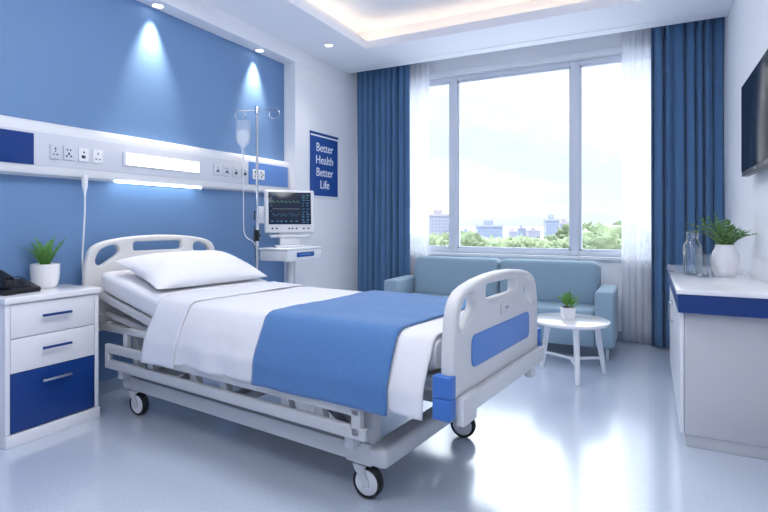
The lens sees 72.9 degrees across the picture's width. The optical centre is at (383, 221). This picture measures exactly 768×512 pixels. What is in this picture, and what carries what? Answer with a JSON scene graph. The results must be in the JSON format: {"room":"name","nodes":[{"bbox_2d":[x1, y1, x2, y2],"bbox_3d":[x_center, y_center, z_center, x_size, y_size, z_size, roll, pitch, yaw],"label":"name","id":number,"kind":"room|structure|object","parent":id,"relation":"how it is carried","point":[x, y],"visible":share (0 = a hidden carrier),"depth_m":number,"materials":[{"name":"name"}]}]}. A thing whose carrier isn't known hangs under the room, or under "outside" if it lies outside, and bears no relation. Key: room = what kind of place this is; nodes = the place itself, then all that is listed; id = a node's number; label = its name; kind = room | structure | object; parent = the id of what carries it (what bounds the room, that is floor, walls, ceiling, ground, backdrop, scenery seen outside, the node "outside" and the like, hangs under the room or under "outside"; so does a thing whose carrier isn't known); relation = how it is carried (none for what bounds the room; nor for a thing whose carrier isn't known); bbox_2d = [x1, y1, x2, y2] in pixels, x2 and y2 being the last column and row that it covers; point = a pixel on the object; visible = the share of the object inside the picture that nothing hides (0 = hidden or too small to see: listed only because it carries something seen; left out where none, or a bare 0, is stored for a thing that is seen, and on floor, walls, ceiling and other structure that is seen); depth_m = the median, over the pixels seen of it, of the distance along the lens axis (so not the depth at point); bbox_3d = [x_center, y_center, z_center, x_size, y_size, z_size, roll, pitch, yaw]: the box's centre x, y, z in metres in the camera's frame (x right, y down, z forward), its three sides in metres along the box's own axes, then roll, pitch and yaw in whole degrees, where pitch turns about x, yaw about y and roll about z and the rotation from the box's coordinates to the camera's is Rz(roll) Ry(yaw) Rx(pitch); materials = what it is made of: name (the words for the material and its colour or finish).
{"room":"hospital room","nodes":[
{"label":"hospital room","id":0,"kind":"room"},
{"bbox_2d":[0,0,283,381],"bbox_3d":[-2.578,-0.465,2.975,0.200,3.430,6.150,0,0,27],"label":"wall","id":1,"kind":"structure","parent":0,"point":[134,68],"depth_m":3.95,"materials":[{"name":"blue paint"}]},
{"bbox_2d":[99,368,147,394],"bbox_3d":[-2.074,1.205,3.560,0.164,0.090,7.650,0,0,27],"label":"baseboard","id":2,"kind":"structure","parent":1,"relation":"attached to","point":[113,384],"depth_m":3.83,"materials":[{"name":"blue"}]},
{"bbox_2d":[0,115,289,192],"bbox_3d":[-2.033,-0.471,3.705,0.106,0.362,4.346,0,0,27],"label":"wall panel","id":3,"kind":"object","parent":1,"relation":"attached to","point":[28,147],"visible":0.94,"depth_m":3.84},
{"bbox_2d":[50,144,59,158],"bbox_3d":[-2.148,-0.460,3.395,0.012,0.095,0.064,0,0,27],"label":"power outlet","id":4,"kind":"object","parent":3,"relation":"attached to","point":[54,148],"depth_m":3.39,"materials":[{"name":"white"}]},
{"bbox_2d":[63,146,73,160],"bbox_3d":[-2.108,-0.460,3.473,0.012,0.095,0.068,0,0,27],"label":"power outlet","id":5,"kind":"object","parent":3,"relation":"attached to","point":[68,151],"depth_m":3.47,"materials":[{"name":"white"}]},
{"bbox_2d":[78,147,88,161],"bbox_3d":[-2.060,-0.460,3.566,0.012,0.095,0.072,0,0,27],"label":"power outlet","id":6,"kind":"object","parent":3,"relation":"attached to","point":[83,152],"depth_m":3.56,"materials":[{"name":"white"}]},
{"bbox_2d":[81,175,87,272],"bbox_3d":[-2.054,0.258,3.567,0.046,1.165,0.039,0,0,27],"label":"cord","id":7,"kind":"object","parent":3,"relation":"hanging from","point":[84,179],"visible":0.74,"depth_m":3.56,"materials":[{"name":"white plastic"}]},
{"bbox_2d":[92,149,102,163],"bbox_3d":[-2.014,-0.460,3.656,0.012,0.095,0.075,0,0,27],"label":"power outlet","id":8,"kind":"object","parent":3,"relation":"attached to","point":[97,154],"depth_m":3.65,"materials":[{"name":"white"}]},
{"bbox_2d":[115,181,200,188],"bbox_3d":[-1.784,-0.295,4.175,0.017,0.010,0.810,0,0,27],"label":"lamp","id":9,"kind":"object","parent":3,"relation":"attached to","point":[157,183],"depth_m":4.19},
{"bbox_2d":[126,153,198,172],"bbox_3d":[-1.747,-0.468,4.159,0.005,0.086,0.695,0,0,27],"label":"diffuser","id":10,"kind":"object","parent":3,"relation":"attached to","point":[141,161],"depth_m":4.13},
{"bbox_2d":[213,164,220,174],"bbox_3d":[-1.497,-0.470,4.667,0.012,0.096,0.082,0,0,27],"label":"power outlet","id":11,"kind":"object","parent":3,"relation":"attached to","point":[216,167],"depth_m":4.66,"materials":[{"name":"white"}]},
{"bbox_2d":[223,165,229,175],"bbox_3d":[-1.446,-0.470,4.767,0.012,0.096,0.082,0,0,27],"label":"power outlet","id":12,"kind":"object","parent":3,"relation":"attached to","point":[226,168],"depth_m":4.76,"materials":[{"name":"white"}]},
{"bbox_2d":[232,166,238,176],"bbox_3d":[-1.391,-0.470,4.874,0.012,0.096,0.082,0,0,27],"label":"power outlet","id":13,"kind":"object","parent":3,"relation":"attached to","point":[235,169],"depth_m":4.86,"materials":[{"name":"white"}]},
{"bbox_2d":[241,168,247,177],"bbox_3d":[-1.336,-0.470,4.981,0.012,0.096,0.082,0,0,27],"label":"power outlet","id":14,"kind":"object","parent":3,"relation":"attached to","point":[245,169],"depth_m":4.98,"materials":[{"name":"white"}]},
{"bbox_2d":[252,169,258,178],"bbox_3d":[-1.263,-0.470,5.114,0.014,0.096,0.085,0,0,27],"label":"power outlet","id":15,"kind":"object","parent":3,"relation":"attached to","point":[253,170],"depth_m":5.09,"materials":[{"name":"white"}]},
{"bbox_2d":[259,170,264,179],"bbox_3d":[-1.223,-0.470,5.191,0.014,0.096,0.080,0,0,27],"label":"power outlet","id":16,"kind":"object","parent":3,"relation":"attached to","point":[261,172],"depth_m":5.19,"materials":[{"name":"white"}]},
{"bbox_2d":[136,0,348,85],"bbox_3d":[-2.164,-1.800,3.387,0.162,0.160,7.260,0,0,27],"label":"trim","id":17,"kind":"structure","parent":1,"relation":"attached to","point":[199,13],"depth_m":4.89,"materials":[{"name":"white paint"}]},
{"bbox_2d":[150,2,164,8],"bbox_3d":[-1.793,-1.714,4.119,0.104,0.012,0.104,0,0,27],"label":"recessed light","id":18,"kind":"object","parent":17,"relation":"in","point":[153,4],"visible":1,"depth_m":4.11,"materials":[{"name":"white paint"}]},
{"bbox_2d":[254,48,264,51],"bbox_3d":[-1.242,-1.714,5.196,0.104,0.012,0.104,0,0,27],"label":"recessed light","id":19,"kind":"object","parent":17,"relation":"in","point":[255,49],"visible":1,"depth_m":5.18,"materials":[{"name":"white paint"}]},
{"bbox_2d":[284,62,357,290],"bbox_3d":[-0.769,-0.465,6.347,0.350,3.430,1.500,0,0,27],"label":"wall pier","id":20,"kind":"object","parent":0,"point":[313,101],"visible":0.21,"depth_m":6.14,"materials":[{"name":"white paint"}]},
{"bbox_2d":[309,130,338,198],"bbox_3d":[-0.695,-0.654,6.084,0.022,0.746,0.580,0,0,27],"label":"wall sign","id":21,"kind":"object","parent":20,"relation":"attached to","point":[323,147],"visible":1,"depth_m":6.06,"materials":[{"name":"blue plastic"}]},
{"bbox_2d":[0,340,767,511],"bbox_3d":[-0.288,1.310,2.675,4.850,0.120,8.000,0,0,27],"label":"floor","id":22,"kind":"structure","parent":0,"point":[614,441],"depth_m":2.67,"materials":[{"name":"tile"}]},
{"bbox_2d":[0,284,100,449],"bbox_3d":[-2.113,0.834,3.176,0.415,0.832,0.560,0,0,27],"label":"bedside cabinet","id":23,"kind":"object","parent":22,"relation":"on","point":[49,337],"visible":0.99,"depth_m":3.06,"materials":[{"name":"white laminate"}]},
{"bbox_2d":[0,270,40,295],"bbox_3d":[-2.202,0.337,3.074,0.236,0.161,0.222,0,0,22],"label":"telephone","id":24,"kind":"object","parent":23,"relation":"on","point":[9,285],"visible":1,"depth_m":3.00,"materials":[{"name":"black plastic"}]},
{"bbox_2d":[19,235,66,287],"bbox_3d":[-2.195,0.250,3.324,0.236,0.336,0.296,0,0,-7],"label":"potted plant","id":25,"kind":"object","parent":23,"relation":"on","point":[45,274],"visible":0.96,"depth_m":3.28,"materials":[{"name":"green plant"}]},
{"bbox_2d":[234,106,279,269],"bbox_3d":[-1.124,0.107,4.666,0.497,2.284,0.443,0,0,27],"label":"stand","id":26,"kind":"object","parent":22,"relation":"on","point":[257,235],"visible":0.37,"depth_m":4.63,"materials":[{"name":"silver metal"}]},
{"bbox_2d":[236,130,254,244],"bbox_3d":[-1.240,-0.228,4.669,0.189,1.527,0.068,0,0,12],"label":"bag","id":27,"kind":"object","parent":26,"relation":"hanging from","point":[243,136],"visible":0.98,"depth_m":4.65,"materials":[{"name":"plastic"}]},
{"bbox_2d":[259,246,321,283],"bbox_3d":[-0.903,0.747,5.084,0.345,1.004,0.564,0,0,27],"label":"trolley","id":28,"kind":"object","parent":22,"relation":"on","point":[289,255],"visible":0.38,"depth_m":4.90,"materials":[{"name":"white plastic"}]},
{"bbox_2d":[254,190,314,247],"bbox_3d":[-0.971,-0.033,5.067,0.576,0.555,0.230,0,0,-19],"label":"patient monitor","id":29,"kind":"object","parent":28,"relation":"on","point":[285,214],"visible":0.99,"depth_m":5.02,"materials":[{"name":"white plastic"}]},
{"bbox_2d":[259,246,321,250],"bbox_3d":[-0.904,0.255,5.084,0.344,0.020,0.564,0,0,27],"label":"tray","id":30,"kind":"object","parent":28,"relation":"on","point":[308,248],"depth_m":4.91,"materials":[{"name":"white plastic"}]},
{"bbox_2d":[82,235,543,498],"bbox_3d":[-0.588,0.673,3.204,2.837,1.153,1.150,0,0,34],"label":"hospital bed","id":31,"kind":"object","parent":22,"relation":"on","point":[495,341],"visible":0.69,"depth_m":2.49,"materials":[{"name":"white plastic"}]},
{"bbox_2d":[101,270,441,370],"bbox_3d":[-0.582,0.474,3.210,2.550,0.279,0.996,0,0,34],"label":"mattress","id":32,"kind":"object","parent":31,"relation":"on","point":[127,286],"visible":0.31,"depth_m":3.35,"materials":[{"name":"white fabric"}]},
{"bbox_2d":[115,250,265,288],"bbox_3d":[-1.344,0.322,3.717,0.486,0.221,0.920,0,0,34],"label":"pillow","id":33,"kind":"object","parent":32,"relation":"on","point":[179,269],"visible":1,"depth_m":3.52,"materials":[{"name":"white fabric"}]},
{"bbox_2d":[141,281,306,368],"bbox_3d":[-0.973,0.637,3.470,0.340,0.387,1.172,0,0,34],"label":"sheet","id":34,"kind":"object","parent":32,"relation":"on","point":[165,325],"visible":0.76,"depth_m":3.04,"materials":[{"name":"white fabric"}]},
{"bbox_2d":[174,286,464,420],"bbox_3d":[-0.210,0.632,2.962,1.636,0.348,1.178,0,0,34],"label":"sheet","id":35,"kind":"object","parent":32,"relation":"on","point":[218,336],"visible":0.43,"depth_m":2.70,"materials":[{"name":"white fabric"}]},
{"bbox_2d":[251,290,465,416],"bbox_3d":[0.004,0.622,2.819,0.792,0.358,1.184,0,0,34],"label":"throw blanket","id":36,"kind":"object","parent":35,"relation":"on","point":[339,350],"visible":0.77,"depth_m":2.39,"materials":[{"name":"blue fabric"}]},
{"bbox_2d":[384,256,617,359],"bbox_3d":[1.181,0.824,5.492,2.330,0.852,0.675,0,0,27],"label":"sofa","id":37,"kind":"object","parent":22,"relation":"on","point":[434,275],"visible":0.47,"depth_m":5.33,"materials":[{"name":"fabric"}]},
{"bbox_2d":[412,292,465,298],"bbox_3d":[0.694,0.896,5.638,0.991,0.163,0.460,0,0,27],"label":"seat cushion","id":38,"kind":"object","parent":37,"relation":"on","point":[445,294],"depth_m":5.84,"materials":[{"name":"fabric"}]},
{"bbox_2d":[414,256,500,296],"bbox_3d":[0.821,0.620,5.886,0.991,0.445,0.216,0,0,27],"label":"cushion","id":39,"kind":"object","parent":37,"relation":"on","point":[439,275],"depth_m":5.83,"materials":[{"name":"fabric"}]},
{"bbox_2d":[499,258,598,303],"bbox_3d":[1.711,0.620,5.431,0.991,0.445,0.216,0,0,27],"label":"cushion","id":40,"kind":"object","parent":37,"relation":"on","point":[552,277],"depth_m":5.29,"materials":[{"name":"fabric"}]},
{"bbox_2d":[537,301,594,315],"bbox_3d":[1.583,0.896,5.183,0.991,0.163,0.460,0,0,27],"label":"seat cushion","id":41,"kind":"object","parent":37,"relation":"on","point":[585,307],"depth_m":4.98,"materials":[{"name":"fabric"}]},
{"bbox_2d":[537,313,610,385],"bbox_3d":[1.526,1.024,4.252,0.606,0.459,0.606,0,0,27],"label":"coffee table","id":42,"kind":"object","parent":22,"relation":"on","point":[553,320],"visible":0.82,"depth_m":4.19,"materials":[{"name":"white"}]},
{"bbox_2d":[555,289,579,319],"bbox_3d":[1.531,0.671,4.255,0.204,0.246,0.200,0,0,-26],"label":"potted plant","id":43,"kind":"object","parent":42,"relation":"on","point":[567,312],"visible":1,"depth_m":4.21,"materials":[{"name":"green plant"}]},
{"bbox_2d":[667,265,767,459],"bbox_3d":[2.238,0.809,3.559,0.501,0.882,1.845,0,0,27],"label":"base cabinet","id":44,"kind":"object","parent":22,"relation":"on","point":[719,325],"visible":0.94,"depth_m":2.82,"materials":[{"name":"grey laminate"}]},
{"bbox_2d":[683,232,701,275],"bbox_3d":[2.146,0.218,3.620,0.114,0.300,0.114,0,0,27],"label":"glass bottle","id":45,"kind":"object","parent":44,"relation":"on","point":[697,235],"visible":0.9,"depth_m":3.61,"materials":[{"name":"clear glass"}]},
{"bbox_2d":[696,254,711,277],"bbox_3d":[2.143,0.293,3.481,0.096,0.150,0.096,0,0,27],"label":"drinking glass","id":46,"kind":"object","parent":44,"relation":"on","point":[697,262],"visible":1,"depth_m":3.48,"materials":[{"name":"clear glass"}]},
{"bbox_2d":[682,214,756,276],"bbox_3d":[2.270,0.154,3.524,0.438,0.427,0.410,0,0,-38],"label":"vase","id":47,"kind":"object","parent":44,"relation":"on","point":[725,258],"visible":1,"depth_m":3.46,"materials":[{"name":"white ceramic"},{"name":"clear glass"},{"name":"green plant leaves"}]},
{"bbox_2d":[202,0,732,72],"bbox_3d":[-0.376,-2.105,2.691,4.380,0.450,7.650,0,0,27],"label":"ceiling","id":48,"kind":"structure","parent":0,"point":[288,21],"depth_m":5.19,"materials":[{"name":"white paint"}]},
{"bbox_2d":[324,43,333,46],"bbox_3d":[-0.584,-1.874,5.511,0.104,0.012,0.104,0,0,27],"label":"recessed light","id":49,"kind":"object","parent":48,"relation":"in","point":[325,44],"visible":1,"depth_m":5.50,"materials":[{"name":"white paint"}]},
{"bbox_2d":[293,0,624,45],"bbox_3d":[-0.278,-1.938,2.355,2.900,0.055,6.000,0,0,27],"label":"trim","id":50,"kind":"structure","parent":48,"relation":"attached to","point":[590,3],"depth_m":5.00,"materials":[{"name":"white paint"}]},
{"bbox_2d":[343,10,729,70],"bbox_3d":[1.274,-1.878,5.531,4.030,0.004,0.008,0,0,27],"label":"rail","id":51,"kind":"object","parent":48,"relation":"attached to","point":[726,10],"depth_m":5.29,"materials":[{"name":"white metal"}]},
{"bbox_2d":[429,32,621,331],"bbox_3d":[1.412,-0.540,6.186,4.380,3.580,0.200,0,0,27],"label":"wall","id":52,"kind":"structure","parent":0,"point":[610,270],"depth_m":5.84,"materials":[{"name":"white paint"}]},
{"bbox_2d":[429,55,620,256],"bbox_3d":[1.554,-0.703,6.046,3.380,2.155,0.131,0,0,27],"label":"window","id":53,"kind":"structure","parent":52,"relation":"in","point":[574,67],"depth_m":5.88,"materials":[{"name":"white metal"}]},
{"bbox_2d":[429,47,620,78],"bbox_3d":[1.529,-1.815,5.997,3.420,0.050,0.070,0,0,27],"label":"trim","id":54,"kind":"structure","parent":52,"relation":"attached to","point":[612,50],"depth_m":5.91,"materials":[{"name":"white paint"}]},
{"bbox_2d":[429,252,620,260],"bbox_3d":[1.529,0.393,5.997,3.500,0.035,0.070,0,0,27],"label":"trim","id":55,"kind":"structure","parent":52,"relation":"attached to","point":[430,253],"depth_m":5.90,"materials":[{"name":"white paint"}]},
{"bbox_2d":[617,331,621,339],"bbox_3d":[1.519,1.205,6.011,4.030,0.090,0.014,0,0,27],"label":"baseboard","id":56,"kind":"structure","parent":52,"relation":"attached to","point":[619,337],"depth_m":5.50,"materials":[{"name":"blue"}]},
{"bbox_2d":[724,0,767,283],"bbox_3d":[1.687,-0.540,1.749,0.150,3.580,7.850,0,0,27],"label":"wall","id":57,"kind":"structure","parent":0,"point":[746,22],"depth_m":3.98,"materials":[{"name":"white paint"}]},
{"bbox_2d":[741,49,767,176],"bbox_3d":[2.209,-0.610,3.026,0.080,0.610,1.070,0,0,27],"label":"television","id":58,"kind":"object","parent":57,"relation":"attached to","point":[754,92],"visible":1,"depth_m":3.04,"materials":[{"name":"black plastic"}]},
{"bbox_3d":[1.456,-2.014,5.877,4.000,0.012,0.150,0,0,27],"label":"track","id":59,"kind":"object","parent":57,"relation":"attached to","visible":0},
{"bbox_2d":[357,64,409,291],"bbox_3d":[-0.014,-0.389,6.569,0.752,3.247,0.116,0,0,29],"label":"drape","id":60,"kind":"object","parent":59,"relation":"hanging from","point":[383,95],"visible":0.86,"depth_m":6.54,"materials":[{"name":"blue fabric"}]},
{"bbox_2d":[410,61,429,274],"bbox_3d":[0.330,-0.389,6.523,0.531,3.247,0.082,0,0,27],"label":"sheer curtain","id":61,"kind":"object","parent":59,"relation":"hanging from","point":[419,72],"visible":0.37,"depth_m":6.45,"materials":[{"name":"white fabric"}]},
{"bbox_2d":[621,28,650,342],"bbox_3d":[2.708,-0.389,5.305,0.520,3.247,0.089,0,0,27],"label":"sheer curtain","id":62,"kind":"object","parent":59,"relation":"hanging from","point":[635,44],"visible":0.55,"depth_m":5.35,"materials":[{"name":"white fabric"}]},
{"bbox_2d":[651,17,724,347],"bbox_3d":[2.942,-0.389,5.051,0.627,3.247,0.117,0,0,26],"label":"drape","id":63,"kind":"object","parent":59,"relation":"hanging from","point":[687,59],"visible":0.75,"depth_m":5.06,"materials":[{"name":"blue fabric"}]},
{"label":"outside","id":64,"kind":"structure","parent":0,"visible":0},
{"bbox_2d":[460,227,543,238],"bbox_3d":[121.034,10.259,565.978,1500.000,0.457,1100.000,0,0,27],"label":"ground","id":65,"kind":"structure","parent":64,"point":[505,229],"depth_m":715.66,"materials":[{"name":"white"}]},
{"bbox_2d":[429,210,448,233],"bbox_3d":[20.096,2.929,192.412,8.438,14.642,5.223,0,0,0],"label":"office tower","id":66,"kind":"structure","parent":65,"relation":"on","point":[438,222],"depth_m":190.00,"materials":[{"name":"grey"}]},
{"bbox_2d":[429,234,448,245],"bbox_3d":[6.410,5.840,70.257,8.503,8.835,7.083,0,0,27],"label":"tree","id":67,"kind":"object","parent":65,"relation":"on","point":[434,240],"visible":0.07,"depth_m":68.30,"materials":[{"name":"green plant"}]},
{"bbox_2d":[432,230,462,239],"bbox_3d":[10.741,5.741,91.758,10.739,9.042,9.487,0,0,27],"label":"tree","id":68,"kind":"object","parent":65,"relation":"on","point":[445,235],"visible":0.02,"depth_m":89.93,"materials":[{"name":"green plant"}]},
{"bbox_2d":[460,230,490,246],"bbox_3d":[8.019,5.522,49.985,6.751,9.477,6.429,0,0,-32],"label":"tree","id":69,"kind":"object","parent":65,"relation":"on","point":[469,238],"visible":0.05,"depth_m":48.65,"materials":[{"name":"green plant"}]},
{"bbox_2d":[475,220,503,238],"bbox_3d":[34.817,4.842,172.452,8.573,10.815,5.304,0,0,0],"label":"office tower","id":70,"kind":"structure","parent":65,"relation":"on","point":[485,230],"depth_m":169.98,"materials":[{"name":"grey"}]},
{"bbox_2d":[481,234,500,243],"bbox_3d":[14.177,5.952,73.890,7.664,8.612,6.996,0,0,27],"label":"tree","id":71,"kind":"object","parent":65,"relation":"on","point":[484,239],"visible":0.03,"depth_m":73.39,"materials":[{"name":"green plant"}]},
{"bbox_2d":[485,236,520,246],"bbox_3d":[13.221,5.921,59.769,6.382,8.681,5.893,0,0,27],"label":"tree","id":72,"kind":"object","parent":65,"relation":"on","point":[496,242],"visible":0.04,"depth_m":59.39,"materials":[{"name":"green plant"}]},
{"bbox_2d":[507,228,516,237],"bbox_3d":[74.423,6.910,301.385,5.015,6.681,3.169,0,0,0],"label":"office tower","id":73,"kind":"structure","parent":65,"relation":"on","point":[512,233],"depth_m":300.01,"materials":[{"name":"grey"}]},
{"bbox_2d":[502,234,525,240],"bbox_3d":[22.061,6.122,87.752,9.982,8.281,9.663,0,0,27],"label":"tree","id":74,"kind":"object","parent":65,"relation":"on","point":[520,237],"visible":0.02,"depth_m":87.29,"materials":[{"name":"green plant"}]},
{"bbox_2d":[516,225,525,236],"bbox_3d":[84.923,6.179,321.477,5.323,8.142,3.354,0,0,0],"label":"office tower","id":75,"kind":"structure","parent":65,"relation":"on","point":[521,230],"depth_m":319.98,"materials":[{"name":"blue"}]},
{"bbox_2d":[525,227,540,237],"bbox_3d":[89.721,6.708,312.325,8.150,7.085,5.050,0,0,0],"label":"office tower","id":76,"kind":"structure","parent":65,"relation":"on","point":[532,232],"depth_m":309.99,"materials":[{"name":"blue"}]},
{"bbox_2d":[518,237,550,247],"bbox_3d":[19.958,6.085,68.206,6.367,8.345,6.811,0,0,27],"label":"tree","id":77,"kind":"object","parent":65,"relation":"on","point":[537,242],"visible":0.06,"depth_m":66.84,"materials":[{"name":"green plant"}]},
{"bbox_2d":[543,234,556,241],"bbox_3d":[27.151,6.074,81.953,9.333,8.375,8.358,0,0,27],"label":"tree","id":78,"kind":"object","parent":65,"relation":"on","point":[549,237],"visible":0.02,"depth_m":81.64,"materials":[{"name":"green plant"}]},
{"bbox_2d":[543,215,559,236],"bbox_3d":[58.327,3.852,181.350,4.900,12.796,3.100,0,0,0],"label":"office tower","id":79,"kind":"structure","parent":65,"relation":"on","point":[550,224],"depth_m":180.02,"materials":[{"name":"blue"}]},
{"bbox_2d":[545,237,567,247],"bbox_3d":[20.022,5.959,56.983,5.436,8.604,5.229,0,0,27],"label":"tree","id":80,"kind":"object","parent":65,"relation":"on","point":[553,244],"visible":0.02,"depth_m":57.01,"materials":[{"name":"green plant"}]},
{"bbox_2d":[559,219,568,227],"bbox_3d":[73.096,4.429,211.211,4.439,11.642,2.823,0,0,0],"label":"office tower","id":81,"kind":"structure","parent":65,"relation":"on","point":[561,224],"depth_m":210.00,"materials":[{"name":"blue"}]},
{"bbox_2d":[556,228,594,248],"bbox_3d":[19.224,5.421,49.866,6.389,9.678,6.195,0,0,27],"label":"tree","id":82,"kind":"object","parent":65,"relation":"on","point":[564,244],"visible":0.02,"depth_m":49.17,"materials":[{"name":"green plant"}]},
{"bbox_2d":[553,221,601,240],"bbox_3d":[25.264,4.793,60.264,7.940,10.934,9.575,0,0,-37],"label":"tree","id":83,"kind":"object","parent":65,"relation":"on","point":[563,232],"visible":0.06,"depth_m":60.57,"materials":[{"name":"green plant"}]},
{"bbox_2d":[582,223,620,247],"bbox_3d":[20.317,5.182,46.202,6.942,10.156,7.082,0,0,27],"label":"tree","id":84,"kind":"object","parent":65,"relation":"on","point":[614,231],"visible":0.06,"depth_m":45.45,"materials":[{"name":"green plant"}]},
{"bbox_2d":[582,233,620,249],"bbox_3d":[17.187,5.570,39.951,4.720,9.380,4.408,0,0,27],"label":"tree","id":85,"kind":"object","parent":65,"relation":"on","point":[606,241],"visible":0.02,"depth_m":39.35,"materials":[{"name":"green plant"}]},
{"bbox_2d":[594,220,620,233],"bbox_3d":[25.203,4.972,53.769,8.947,10.575,7.661,0,0,-18],"label":"tree","id":86,"kind":"object","parent":65,"relation":"on","point":[619,221],"visible":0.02,"depth_m":53.83,"materials":[{"name":"green plant"}]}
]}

